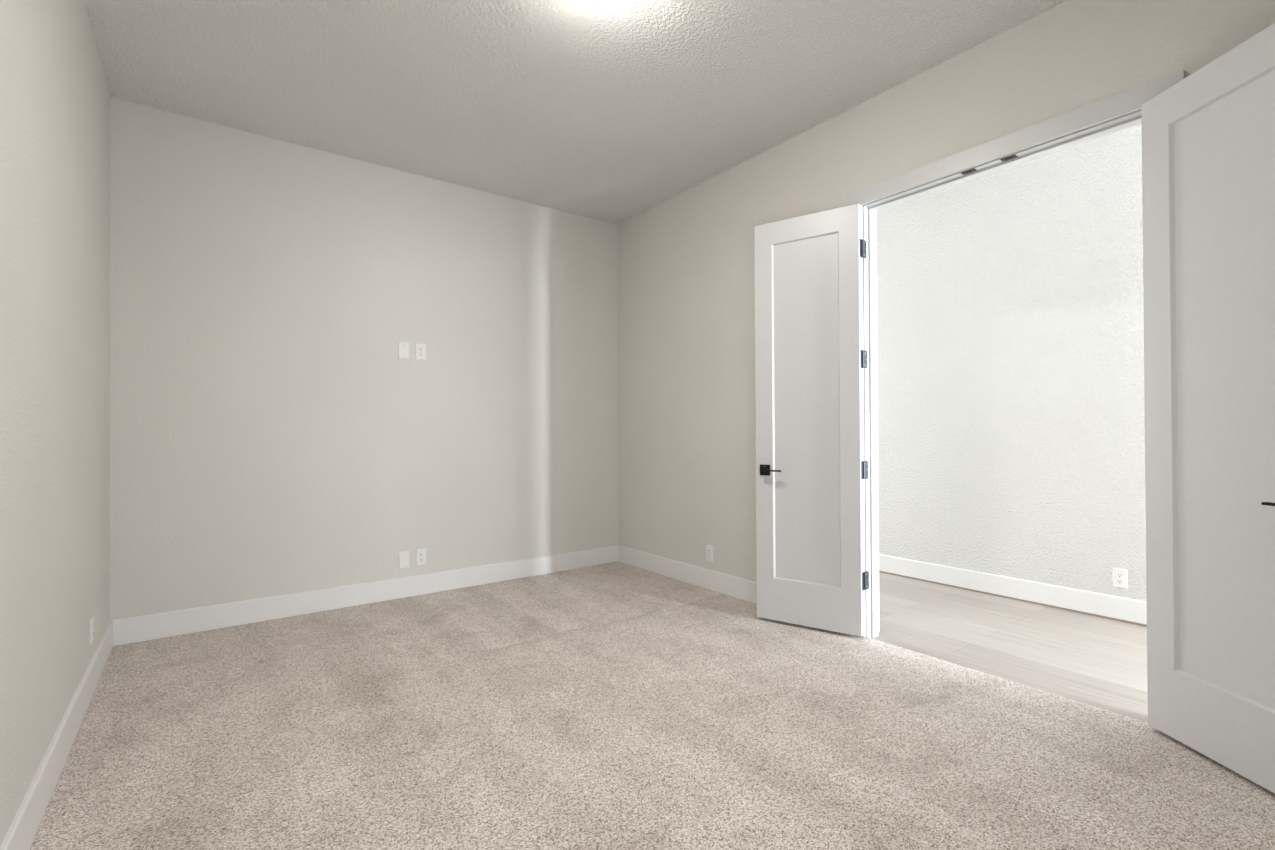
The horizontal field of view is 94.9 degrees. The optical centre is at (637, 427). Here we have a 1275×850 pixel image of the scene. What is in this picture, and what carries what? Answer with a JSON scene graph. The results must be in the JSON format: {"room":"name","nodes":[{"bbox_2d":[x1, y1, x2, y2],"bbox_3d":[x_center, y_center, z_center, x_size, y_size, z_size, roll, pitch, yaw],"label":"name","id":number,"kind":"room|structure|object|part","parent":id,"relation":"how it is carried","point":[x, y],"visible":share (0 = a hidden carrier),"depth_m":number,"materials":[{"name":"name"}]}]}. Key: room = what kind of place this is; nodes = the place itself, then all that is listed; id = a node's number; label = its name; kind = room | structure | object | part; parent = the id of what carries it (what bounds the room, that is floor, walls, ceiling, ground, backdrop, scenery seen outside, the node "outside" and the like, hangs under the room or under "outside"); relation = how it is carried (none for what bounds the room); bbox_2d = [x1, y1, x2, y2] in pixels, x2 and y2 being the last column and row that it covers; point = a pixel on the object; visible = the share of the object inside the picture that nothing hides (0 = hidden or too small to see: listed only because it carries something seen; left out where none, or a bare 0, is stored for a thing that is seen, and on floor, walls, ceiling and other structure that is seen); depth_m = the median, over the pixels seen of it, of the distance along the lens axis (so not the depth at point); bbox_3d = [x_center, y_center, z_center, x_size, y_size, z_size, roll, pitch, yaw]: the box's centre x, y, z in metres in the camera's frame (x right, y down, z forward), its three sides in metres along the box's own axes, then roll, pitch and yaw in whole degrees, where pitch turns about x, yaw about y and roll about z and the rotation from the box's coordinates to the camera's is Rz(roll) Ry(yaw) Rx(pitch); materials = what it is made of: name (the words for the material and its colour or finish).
{"room":"empty bedroom","nodes":[
{"label":"empty bedroom","id":0,"kind":"room"},
{"bbox_2d":[0,0,109,845],"bbox_3d":[-1.535,-0.332,1.282,0.120,3.088,5.046,0,0,-37],"label":"wall","id":1,"kind":"structure","parent":0,"point":[55,97],"depth_m":1.95,"materials":[{"name":"beige paint"}]},
{"bbox_2d":[0,620,112,849],"bbox_3d":[-1.474,1.118,1.313,0.015,0.143,4.806,0,0,-37],"label":"baseboard","id":2,"kind":"structure","parent":1,"relation":"attached to","point":[21,833],"depth_m":1.96,"materials":[{"name":"white wood"}]},
{"bbox_2d":[90,615,93,644],"bbox_3d":[-2.500,0.927,2.682,0.008,0.117,0.072,0,0,-37],"label":"wall outlet","id":3,"kind":"object","parent":1,"relation":"attached to","point":[92,617],"visible":1,"depth_m":2.67,"materials":[{"name":"white plastic"}]},
{"bbox_2d":[110,97,618,619],"bbox_3d":[-1.587,-0.313,4.318,3.432,3.088,0.120,0,0,-37],"label":"wall","id":4,"kind":"structure","parent":0,"point":[270,434],"depth_m":3.90,"materials":[{"name":"beige paint"}]},
{"bbox_2d":[113,546,617,645],"bbox_3d":[-1.539,1.137,4.255,3.402,0.143,0.015,0,0,-37],"label":"baseboard","id":5,"kind":"structure","parent":4,"relation":"attached to","point":[135,629],"depth_m":3.89,"materials":[{"name":"white wood"}]},
{"bbox_2d":[398,342,408,358],"bbox_3d":[-1.671,-0.551,4.178,0.072,0.117,0.008,0,0,-37],"label":"blank wall plate","id":6,"kind":"object","parent":4,"relation":"attached to","point":[403,347],"visible":1,"depth_m":4.17,"materials":[{"name":"white plastic"}]},
{"bbox_2d":[399,551,408,568],"bbox_3d":[-1.663,0.944,4.168,0.072,0.117,0.008,0,0,-37],"label":"blank wall plate","id":7,"kind":"object","parent":4,"relation":"attached to","point":[403,556],"visible":1,"depth_m":4.17,"materials":[{"name":"white plastic"}]},
{"bbox_2d":[415,344,425,359],"bbox_3d":[-1.575,-0.549,4.248,0.072,0.117,0.008,0,0,-37],"label":"wall outlet","id":8,"kind":"object","parent":4,"relation":"attached to","point":[420,349],"visible":1,"depth_m":4.25,"materials":[{"name":"white plastic"}]},
{"bbox_2d":[416,548,425,565],"bbox_3d":[-1.568,0.939,4.239,0.072,0.117,0.008,0,0,-37],"label":"wall outlet","id":9,"kind":"object","parent":4,"relation":"attached to","point":[420,553],"visible":1,"depth_m":4.24,"materials":[{"name":"white plastic"}]},
{"bbox_2d":[84,0,1066,224],"bbox_3d":[-0.144,-1.906,2.337,3.612,0.100,5.046,0,0,-37],"label":"ceiling","id":10,"kind":"structure","parent":0,"point":[585,108],"depth_m":3.05,"materials":[{"name":"paint"}]},
{"bbox_2d":[588,0,629,5],"bbox_3d":[-0.119,-1.813,2.354,0.324,0.087,0.324,0,0,-37],"label":"ceiling light","id":11,"kind":"object","parent":10,"relation":"attached to","point":[599,2],"visible":1,"depth_m":2.45,"materials":[{"name":"white"}]},
{"bbox_2d":[30,562,1274,849],"bbox_3d":[2.930,1.210,2.927,9.242,0.060,11.440,0,0,-37],"label":"floor","id":12,"kind":"structure","parent":0,"point":[616,705],"depth_m":2.27,"materials":[{"name":"carpet"}]},
{"bbox_2d":[617,0,1274,581],"bbox_3d":[2.116,-0.389,2.334,0.125,3.200,11.200,0,0,-37],"label":"wall","id":13,"kind":"structure","parent":0,"point":[686,263],"depth_m":4.04,"materials":[{"name":"beige paint"}]},
{"bbox_2d":[618,545,756,603],"bbox_3d":[0.532,1.127,4.338,0.015,0.143,2.361,0,0,-37],"label":"baseboard","id":14,"kind":"structure","parent":13,"relation":"attached to","point":[740,588],"depth_m":4.47,"materials":[{"name":"white wood"}]},
{"bbox_2d":[706,545,712,561],"bbox_3d":[0.535,0.935,4.339,0.008,0.117,0.072,0,0,-37],"label":"wall outlet","id":15,"kind":"object","parent":13,"relation":"attached to","point":[709,549],"visible":1,"depth_m":4.33,"materials":[{"name":"white plastic"}]},
{"bbox_2d":[754,203,868,636],"bbox_3d":[1.013,-0.043,3.475,0.649,2.434,0.164,-1,0,35],"label":"door","id":16,"kind":"structure","parent":13,"relation":"in","point":[810,358],"depth_m":3.46,"materials":[{"name":"white wood"}]},
{"bbox_3d":[0.785,0.261,3.602,0.066,0.066,0.010,-1,0,35],"label":"handle","id":17,"kind":"part","parent":16,"relation":"part of","materials":[{"name":"black metal"}]},
{"bbox_3d":[0.803,0.261,3.534,0.130,0.009,0.020,-1,0,35],"label":"lever","id":18,"kind":"part","parent":16,"relation":"part of","materials":[{"name":"black metal"}]},
{"bbox_3d":[1.005,-0.103,3.481,0.417,2.058,0.018,-1,0,35],"label":"panel","id":19,"kind":"part","parent":16,"relation":"part of","materials":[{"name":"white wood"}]},
{"bbox_3d":[1.271,0.241,3.307,0.003,0.102,0.034,-1,0,35],"label":"hinge plate","id":20,"kind":"part","parent":16,"relation":"part of","materials":[{"name":"silver metal"}]},
{"bbox_3d":[1.274,0.869,3.303,0.003,0.102,0.034,-1,0,35],"label":"hinge plate","id":21,"kind":"part","parent":16,"relation":"part of","materials":[{"name":"silver metal"}]},
{"bbox_3d":[1.295,-1.019,3.338,0.038,0.102,0.003,0,0,-37],"label":"hinge plate","id":22,"kind":"part","parent":16,"relation":"part of","materials":[{"name":"silver metal"}]},
{"bbox_3d":[1.298,-0.389,3.334,0.038,0.102,0.003,0,0,-37],"label":"hinge plate","id":23,"kind":"part","parent":16,"relation":"part of","materials":[{"name":"silver metal"}]},
{"bbox_3d":[1.302,0.241,3.330,0.038,0.102,0.003,0,0,-37],"label":"hinge plate","id":24,"kind":"part","parent":16,"relation":"part of","materials":[{"name":"silver metal"}]},
{"bbox_3d":[1.304,0.869,3.326,0.038,0.102,0.003,0,0,-37],"label":"hinge plate","id":25,"kind":"part","parent":16,"relation":"part of","materials":[{"name":"silver metal"}]},
{"bbox_2d":[847,69,1184,637],"bbox_3d":[1.724,-0.084,2.859,0.161,2.564,1.455,0,0,-37],"label":"door frame","id":26,"kind":"structure","parent":13,"relation":"attached to","point":[1132,119],"depth_m":3.07,"materials":[{"name":"white wood"}]},
{"bbox_3d":[1.643,-1.269,2.898,0.032,0.004,0.062,0,0,-37],"label":"strike plate","id":27,"kind":"part","parent":26,"relation":"part of","materials":[{"name":"black metal"}]},
{"bbox_3d":[1.750,-1.270,2.755,0.032,0.004,0.062,0,0,-37],"label":"strike plate","id":28,"kind":"part","parent":26,"relation":"part of","materials":[{"name":"black metal"}]},
{"bbox_2d":[1141,23,1274,792],"bbox_3d":[2.027,-0.057,2.000,0.164,2.434,0.658,0,0,-2],"label":"door","id":29,"kind":"structure","parent":13,"relation":"in","point":[1208,139],"depth_m":2.05,"materials":[{"name":"white wood"}]},
{"bbox_3d":[2.027,-0.117,1.986,0.018,2.058,0.417,0,0,-2],"label":"panel","id":30,"kind":"part","parent":29,"relation":"part of","materials":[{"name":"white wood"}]},
{"bbox_3d":[1.966,0.237,1.770,0.020,0.009,0.123,0,0,-2],"label":"lever","id":31,"kind":"part","parent":29,"relation":"part of","materials":[{"name":"black metal"}]},
{"bbox_2d":[876,124,1145,600],"bbox_3d":[1.574,-0.365,5.612,0.120,3.202,5.300,0,0,-37],"label":"wall","id":32,"kind":"structure","parent":0,"point":[1010,311],"depth_m":4.06,"materials":[{"name":"paint"}]},
{"bbox_2d":[879,554,1146,626],"bbox_3d":[1.527,1.134,5.562,0.015,0.135,5.300,0,0,-37],"label":"baseboard","id":33,"kind":"structure","parent":32,"relation":"attached to","point":[1122,608],"depth_m":4.03,"materials":[{"name":"white wood"}]},
{"bbox_2d":[1113,568,1127,588],"bbox_3d":[2.985,0.932,3.617,0.008,0.117,0.072,0,0,-37],"label":"wall outlet","id":34,"kind":"object","parent":32,"relation":"attached to","point":[1120,576],"visible":1,"depth_m":3.61,"materials":[{"name":"white plastic"}]}
]}

